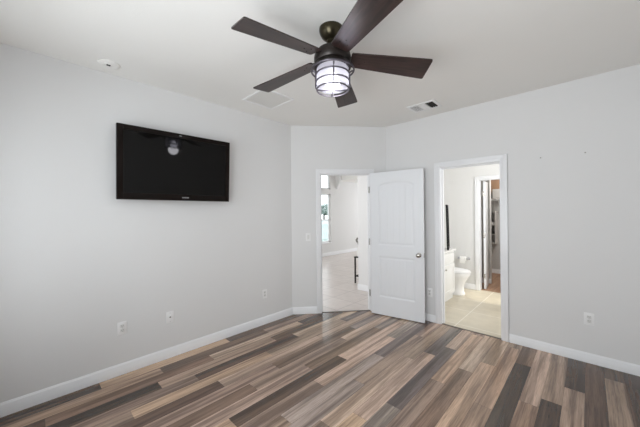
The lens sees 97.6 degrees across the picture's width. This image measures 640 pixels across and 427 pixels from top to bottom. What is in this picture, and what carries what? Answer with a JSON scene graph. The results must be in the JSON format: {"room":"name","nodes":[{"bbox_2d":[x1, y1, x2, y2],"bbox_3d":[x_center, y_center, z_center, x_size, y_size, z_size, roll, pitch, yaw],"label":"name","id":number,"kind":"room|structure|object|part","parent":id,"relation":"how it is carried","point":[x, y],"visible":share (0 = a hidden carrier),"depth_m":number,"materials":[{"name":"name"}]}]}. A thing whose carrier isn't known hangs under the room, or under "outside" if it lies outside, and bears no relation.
{"room":"empty bedroom","nodes":[
{"label":"empty bedroom","id":0,"kind":"room"},
{"bbox_2d":[0,43,291,402],"bbox_3d":[-1.613,0.111,2.897,0.120,2.740,3.352,-1,0,44],"label":"wall","id":1,"kind":"structure","parent":0,"point":[78,261],"depth_m":2.52,"materials":[{"name":"paint"}]},
{"bbox_2d":[117,321,126,335],"bbox_3d":[-1.821,1.060,2.577,0.009,0.116,0.072,-1,0,44],"label":"wall outlet","id":2,"kind":"object","parent":1,"relation":"attached to","point":[121,326],"visible":1,"depth_m":2.57,"materials":[{"name":"white plastic"}]},
{"bbox_2d":[0,307,292,417],"bbox_3d":[-1.511,1.430,2.892,0.014,0.100,3.227,-1,0,44],"label":"baseboard","id":3,"kind":"structure","parent":1,"relation":"attached to","point":[11,406],"depth_m":2.57,"materials":[{"name":"white wood"}]},
{"bbox_2d":[166,311,173,323],"bbox_3d":[-1.534,1.068,2.870,0.018,0.116,0.072,-1,0,44],"label":"wall outlet","id":4,"kind":"object","parent":1,"relation":"attached to","point":[169,315],"visible":1,"depth_m":2.87,"materials":[{"name":"white plastic"}]},
{"bbox_2d":[116,122,229,201],"bbox_3d":[-1.442,-0.462,2.862,1.056,0.673,0.122,-1,0,-45],"label":"television","id":5,"kind":"object","parent":1,"relation":"attached to","point":[152,164],"visible":1,"depth_m":2.76,"materials":[{"name":"black plastic"}]},
{"bbox_2d":[262,289,266,298],"bbox_3d":[-0.733,1.072,3.712,0.009,0.116,0.072,-1,0,44],"label":"wall outlet","id":6,"kind":"object","parent":1,"relation":"attached to","point":[264,292],"visible":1,"depth_m":3.70,"materials":[{"name":"white plastic"}]},
{"bbox_2d":[0,0,639,126],"bbox_3d":[0.159,-1.338,1.965,3.990,0.120,4.480,-1,0,44],"label":"ceiling","id":7,"kind":"structure","parent":0,"point":[481,51],"depth_m":2.13,"materials":[{"name":"paint"}]},
{"bbox_2d":[97,59,119,69],"bbox_3d":[-1.780,-1.246,2.363,0.156,0.024,0.156,-1,0,44],"label":"smoke detector","id":8,"kind":"object","parent":7,"relation":"attached to","point":[109,64],"visible":1,"depth_m":2.34,"materials":[{"name":"plastic"}]},
{"bbox_2d":[242,90,294,108],"bbox_3d":[-0.574,-1.265,3.122,0.420,0.010,0.406,-1,0,44],"label":"ceiling vent","id":9,"kind":"object","parent":7,"relation":"in","point":[271,100],"visible":0.8,"depth_m":3.12,"materials":[{"name":"white plastic"}]},
{"bbox_2d":[231,0,432,107],"bbox_3d":[0.051,-1.059,1.937,1.332,0.435,1.320,-1,0,44],"label":"ceiling fan","id":10,"kind":"object","parent":7,"relation":"hanging from","point":[333,59],"visible":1,"depth_m":1.86,"materials":[{"name":"brown wood"}]},
{"bbox_3d":[-0.238,-1.046,1.688,0.545,0.070,0.181,-1,0,-39],"label":"blade","id":11,"kind":"part","parent":10,"relation":"part of","materials":[{"name":"brown wood"}]},
{"bbox_3d":[-0.261,-1.038,2.166,0.545,0.078,0.181,-1,0,33],"label":"blade","id":12,"kind":"part","parent":10,"relation":"part of","materials":[{"name":"brown wood"}]},
{"bbox_3d":[0.088,-0.915,1.943,0.104,0.088,0.104,-1,0,44],"label":"bulb","id":13,"kind":"part","parent":10,"relation":"part of","materials":[{"name":"white glass"}]},
{"bbox_3d":[0.088,-0.928,1.943,0.222,0.140,0.222,-1,0,44],"label":"lamp shade","id":14,"kind":"part","parent":10,"relation":"part of","materials":[{"name":"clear glass"}]},
{"bbox_3d":[0.186,-1.031,2.336,0.181,0.094,0.545,-1,0,15],"label":"blade","id":15,"kind":"part","parent":10,"relation":"part of","materials":[{"name":"brown wood"}]},
{"bbox_3d":[0.225,-1.057,1.562,0.181,0.066,0.545,-1,0,-21],"label":"blade","id":16,"kind":"part","parent":10,"relation":"part of","materials":[{"name":"brown wood"}]},
{"bbox_3d":[0.487,-1.036,1.963,0.545,0.097,0.181,-1,0,-3],"label":"blade","id":17,"kind":"part","parent":10,"relation":"part of","materials":[{"name":"brown wood"}]},
{"bbox_2d":[406,99,441,112],"bbox_3d":[1.256,-1.283,3.380,0.335,0.013,0.252,-1,0,44],"label":"ceiling vent","id":18,"kind":"object","parent":7,"relation":"in","point":[430,104],"visible":1,"depth_m":3.36,"materials":[{"name":"white plastic"}]},
{"bbox_2d":[0,251,639,426],"bbox_3d":[1.581,1.496,5.853,7.160,0.102,11.820,-1,0,44],"label":"floor","id":19,"kind":"structure","parent":0,"point":[354,368],"depth_m":2.42,"materials":[{"name":"wood"}]},
{"bbox_2d":[322,310,369,312],"bbox_3d":[0.390,1.459,4.153,0.725,0.009,0.026,-1,0,-5],"label":"threshold","id":20,"kind":"object","parent":19,"relation":"on","point":[354,310],"visible":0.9,"depth_m":4.14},
{"bbox_2d":[354,256,357,282],"bbox_3d":[1.041,1.177,5.965,0.280,0.552,0.680,-1,0,44],"label":"side table","id":21,"kind":"object","parent":19,"relation":"on","point":[355,257],"visible":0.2,"depth_m":5.80,"materials":[{"name":"black metal"}]},
{"bbox_3d":[0.733,1.191,5.817,0.026,0.530,0.026,-1,0,44],"label":"leg","id":22,"kind":"part","parent":21,"relation":"part of","materials":[{"name":"black metal"}]},
{"bbox_2d":[445,251,454,301],"bbox_3d":[1.769,1.045,4.574,0.565,0.800,1.000,-1,0,44],"label":"vanity cabinet","id":23,"kind":"object","parent":19,"relation":"on","point":[449,257],"visible":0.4,"depth_m":4.58,"materials":[{"name":"white wood"}]},
{"bbox_3d":[2.100,0.739,4.575,0.020,0.155,0.465,-1,0,44],"label":"drawer","id":24,"kind":"part","parent":23,"relation":"part of","materials":[{"name":"white wood"}]},
{"bbox_2d":[444,248,455,253],"bbox_3d":[1.760,0.585,4.582,0.549,0.120,1.045,-1,0,44],"label":"countertop","id":25,"kind":"structure","parent":23,"relation":"on","point":[445,249],"depth_m":4.64,"materials":[{"name":"stone"}]},
{"bbox_2d":[445,205,449,249],"bbox_3d":[2.146,0.233,4.707,0.028,0.740,0.305,-2,-1,28],"label":"mirror","id":26,"kind":"object","parent":25,"relation":"on","point":[446,206],"visible":1,"depth_m":4.58,"materials":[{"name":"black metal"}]},
{"bbox_3d":[2.106,1.082,4.574,0.024,0.480,0.465,-1,0,44],"label":"door","id":27,"kind":"part","parent":23,"relation":"part of","materials":[{"name":"white wood"}]},
{"bbox_2d":[453,267,470,295],"bbox_3d":[2.349,1.052,5.078,0.712,0.775,0.450,-1,0,44],"label":"toilet","id":28,"kind":"object","parent":19,"relation":"on","point":[461,275],"visible":0.32,"depth_m":4.88,"materials":[{"name":"ceramic"}]},
{"bbox_3d":[2.410,1.013,5.019,0.523,0.019,0.374,-1,0,44],"label":"lid","id":29,"kind":"part","parent":28,"relation":"part of","materials":[{"name":"white plastic"}]},
{"bbox_2d":[442,323,500,338],"bbox_3d":[1.837,1.444,3.428,0.663,0.009,0.026,-1,0,44],"label":"threshold","id":30,"kind":"object","parent":19,"relation":"on","point":[442,323],"visible":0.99,"depth_m":3.40,"materials":[{"name":"grey metal"}]},
{"bbox_2d":[291,125,385,306],"bbox_3d":[0.286,0.091,4.198,1.418,2.740,0.140,-1,0,-5],"label":"wall","id":31,"kind":"structure","parent":0,"point":[313,148],"depth_m":4.09,"materials":[{"name":"paint"}]},
{"bbox_2d":[293,306,316,314],"bbox_3d":[0.309,1.411,4.122,1.414,0.100,0.014,-1,0,-5],"label":"baseboard","id":32,"kind":"structure","parent":31,"relation":"attached to","point":[296,310],"depth_m":4.07,"materials":[{"name":"white wood"}]},
{"bbox_2d":[306,233,310,240],"bbox_3d":[-0.171,0.351,4.079,0.072,0.116,0.012,-1,0,-5],"label":"light switch","id":33,"kind":"object","parent":31,"relation":"attached to","point":[308,235],"visible":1,"depth_m":4.08,"materials":[{"name":"white plastic"}]},
{"bbox_2d":[316,169,373,313],"bbox_3d":[0.374,0.406,4.206,0.869,2.107,0.176,-1,0,-5],"label":"door frame","id":34,"kind":"structure","parent":31,"relation":"attached to","point":[319,172],"depth_m":4.11,"materials":[{"name":"white wood"}]},
{"bbox_2d":[368,168,424,322],"bbox_3d":[1.027,0.430,3.903,0.824,2.022,0.163,-1,0,35],"label":"door","id":35,"kind":"structure","parent":31,"relation":"in","point":[396,197],"depth_m":3.84,"materials":[{"name":"white wood"}]},
{"bbox_2d":[321,176,357,252],"bbox_3d":[0.001,-0.186,9.338,0.120,3.300,8.750,-1,0,44],"label":"wall","id":36,"kind":"structure","parent":0,"point":[343,200],"depth_m":10.10,"materials":[{"name":"paint"}]},
{"bbox_2d":[321,176,331,243],"bbox_3d":[-0.059,-0.183,9.236,0.135,2.425,1.200,-1,0,44],"label":"window","id":37,"kind":"structure","parent":36,"relation":"in","point":[328,183],"depth_m":9.64,"materials":[{"name":"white glass"}]},
{"bbox_2d":[335,176,341,188],"bbox_3d":[0.649,-1.333,9.790,0.210,0.980,0.100,-1,0,44],"label":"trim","id":38,"kind":"structure","parent":36,"relation":"attached to","point":[338,179],"depth_m":9.76,"materials":[{"name":"paint"}]},
{"bbox_2d":[322,248,357,256],"bbox_3d":[0.066,1.403,9.292,0.014,0.120,8.750,-1,0,44],"label":"baseboard","id":39,"kind":"structure","parent":36,"relation":"attached to","point":[352,249],"depth_m":9.94,"materials":[{"name":"white wood"}]},
{"bbox_2d":[342,176,357,182],"bbox_3d":[1.542,-1.552,7.847,4.190,0.800,8.750,-1,0,44],"label":"ceiling","id":40,"kind":"structure","parent":0,"point":[353,179],"depth_m":9.64,"materials":[{"name":"paint"}]},
{"bbox_2d":[357,176,367,285],"bbox_3d":[3.176,-0.045,7.266,0.870,2.950,7.350,-1,0,44],"label":"wall","id":41,"kind":"structure","parent":0,"point":[362,180],"depth_m":5.26,"materials":[{"name":"paint"}]},
{"bbox_2d":[358,284,367,291],"bbox_3d":[3.343,1.374,7.443,0.874,0.110,6.684,-1,0,44],"label":"baseboard","id":42,"kind":"structure","parent":41,"relation":"attached to","point":[362,287],"depth_m":5.25,"materials":[{"name":"white wood"}]},
{"bbox_2d":[444,164,498,283],"bbox_3d":[3.377,0.058,4.852,2.760,2.740,0.120,-1,0,44],"label":"wall","id":43,"kind":"structure","parent":0,"point":[459,183],"depth_m":5.37,"materials":[{"name":"paint"}]},
{"bbox_2d":[464,283,475,289],"bbox_3d":[3.344,1.379,4.803,2.520,0.100,0.014,-1,0,44],"label":"baseboard","id":44,"kind":"structure","parent":43,"relation":"attached to","point":[467,285],"depth_m":5.28,"materials":[{"name":"white wood"}]},
{"bbox_2d":[483,181,488,288],"bbox_3d":[3.183,0.411,5.381,0.044,2.015,0.387,-1,0,37],"label":"door","id":45,"kind":"structure","parent":43,"relation":"in","point":[485,184],"depth_m":5.24,"materials":[{"name":"white wood"}]},
{"bbox_2d":[474,175,499,289],"bbox_3d":[3.128,0.378,5.080,0.534,2.107,0.138,-1,0,44],"label":"door frame","id":46,"kind":"structure","parent":43,"relation":"attached to","point":[478,244],"depth_m":5.19,"materials":[{"name":"white wood"}]},
{"bbox_2d":[481,180,499,282],"bbox_3d":[3.832,0.149,5.760,2.020,2.550,1.820,-1,0,44],"label":"wall","id":47,"kind":"structure","parent":0,"point":[493,249],"depth_m":5.75,"materials":[{"name":"paint"}]},
{"bbox_2d":[482,269,500,283],"bbox_3d":[4.050,1.371,5.872,1.320,0.100,1.174,-1,0,44],"label":"baseboard","id":48,"kind":"structure","parent":47,"relation":"attached to","point":[497,271],"depth_m":6.55,"materials":[{"name":"white wood"}]},
{"bbox_3d":[4.312,-0.173,6.163,1.300,0.310,0.358,-1,0,44],"label":"closet shelf","id":49,"kind":"object","parent":47,"relation":"attached to","visible":0},
{"bbox_2d":[491,211,497,243],"bbox_3d":[4.009,0.196,6.515,0.170,1.012,0.255,-1,0,44],"label":"organizer","id":50,"kind":"object","parent":49,"relation":"hanging from","point":[494,214],"visible":0.53,"depth_m":6.52,"materials":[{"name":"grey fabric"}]},
{"bbox_3d":[4.097,0.330,6.605,0.170,0.742,0.005,-1,0,44],"label":"panel","id":51,"kind":"part","parent":50,"relation":"part of","materials":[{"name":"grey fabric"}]},
{"bbox_3d":[4.067,0.331,6.458,0.010,0.740,0.250,-1,0,44],"label":"panel","id":52,"kind":"part","parent":50,"relation":"part of","materials":[{"name":"grey fabric"}]},
{"bbox_2d":[491,179,499,198],"bbox_3d":[4.155,-0.600,6.437,0.620,0.540,0.155,-1,0,44],"label":"storage box","id":53,"kind":"object","parent":49,"relation":"on","point":[495,184],"visible":0.02,"depth_m":6.45,"materials":[{"name":"orange cardboard"}]},
{"bbox_2d":[492,189,499,198],"bbox_3d":[4.021,-0.433,6.307,0.215,0.210,0.200,-1,0,44],"label":"fabric bin","id":54,"kind":"object","parent":49,"relation":"on","point":[495,192],"visible":0.68,"depth_m":6.29,"materials":[{"name":"white fabric"}]},
{"bbox_2d":[386,64,639,364],"bbox_3d":[2.100,0.072,3.222,2.947,2.740,0.120,-1,0,44],"label":"wall","id":55,"kind":"structure","parent":0,"point":[574,215],"depth_m":2.81,"materials":[{"name":"paint"}]},
{"bbox_2d":[427,288,431,296],"bbox_3d":[1.468,1.063,3.748,0.072,0.116,0.009,-1,0,44],"label":"wall outlet","id":56,"kind":"object","parent":55,"relation":"attached to","point":[429,290],"visible":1,"depth_m":3.75,"materials":[{"name":"white plastic"}]},
{"bbox_2d":[434,154,508,341],"bbox_3d":[1.856,0.392,3.459,0.811,2.104,0.156,-1,0,44],"label":"door frame","id":57,"kind":"structure","parent":55,"relation":"attached to","point":[501,159],"depth_m":3.42,"materials":[{"name":"white wood"}]},
{"bbox_2d":[425,313,639,375],"bbox_3d":[2.026,1.397,3.213,2.822,0.092,0.014,-1,0,44],"label":"baseboard","id":58,"kind":"structure","parent":55,"relation":"attached to","point":[622,366],"depth_m":2.75,"materials":[{"name":"white wood"}]},
{"bbox_2d":[584,312,593,325],"bbox_3d":[2.578,1.017,2.683,0.072,0.116,0.009,-1,0,44],"label":"wall outlet","id":59,"kind":"object","parent":55,"relation":"attached to","point":[588,317],"visible":1,"depth_m":2.68,"materials":[{"name":"white plastic"}]},
{"label":"outside","id":60,"kind":"structure","parent":0,"visible":0},
{"bbox_3d":[-3.208,1.748,15.169,12.570,0.100,18.000,-1,0,44],"label":"ground","id":61,"kind":"structure","parent":60,"visible":0},
{"bbox_2d":[321,204,327,218],"bbox_3d":[0.202,0.555,16.701,1.203,2.219,2.375,-1,0,44],"label":"tree","id":62,"kind":"object","parent":61,"relation":"on","point":[324,207],"visible":0.28,"depth_m":16.36,"materials":[{"name":"green plant"}]},
{"bbox_2d":[322,221,327,240],"bbox_3d":[0.275,1.006,15.148,0.062,1.250,6.000,-1,0,44],"label":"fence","id":63,"kind":"object","parent":61,"relation":"on","point":[324,223],"visible":0.05,"depth_m":15.13,"materials":[{"name":"white"}]},
{"bbox_3d":[2.736,0.865,5.338,0.218,0.047,0.076,-1,0,44],"label":"paper holder","id":64,"kind":"object","parent":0,"visible":0},
{"bbox_2d":[459,256,466,262],"bbox_3d":[2.717,0.883,5.319,0.100,0.124,0.088,-1,0,44],"label":"toilet paper roll","id":65,"kind":"object","parent":64,"relation":"hanging from","point":[462,259],"visible":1,"depth_m":5.29,"materials":[{"name":"white paper"}]}
]}

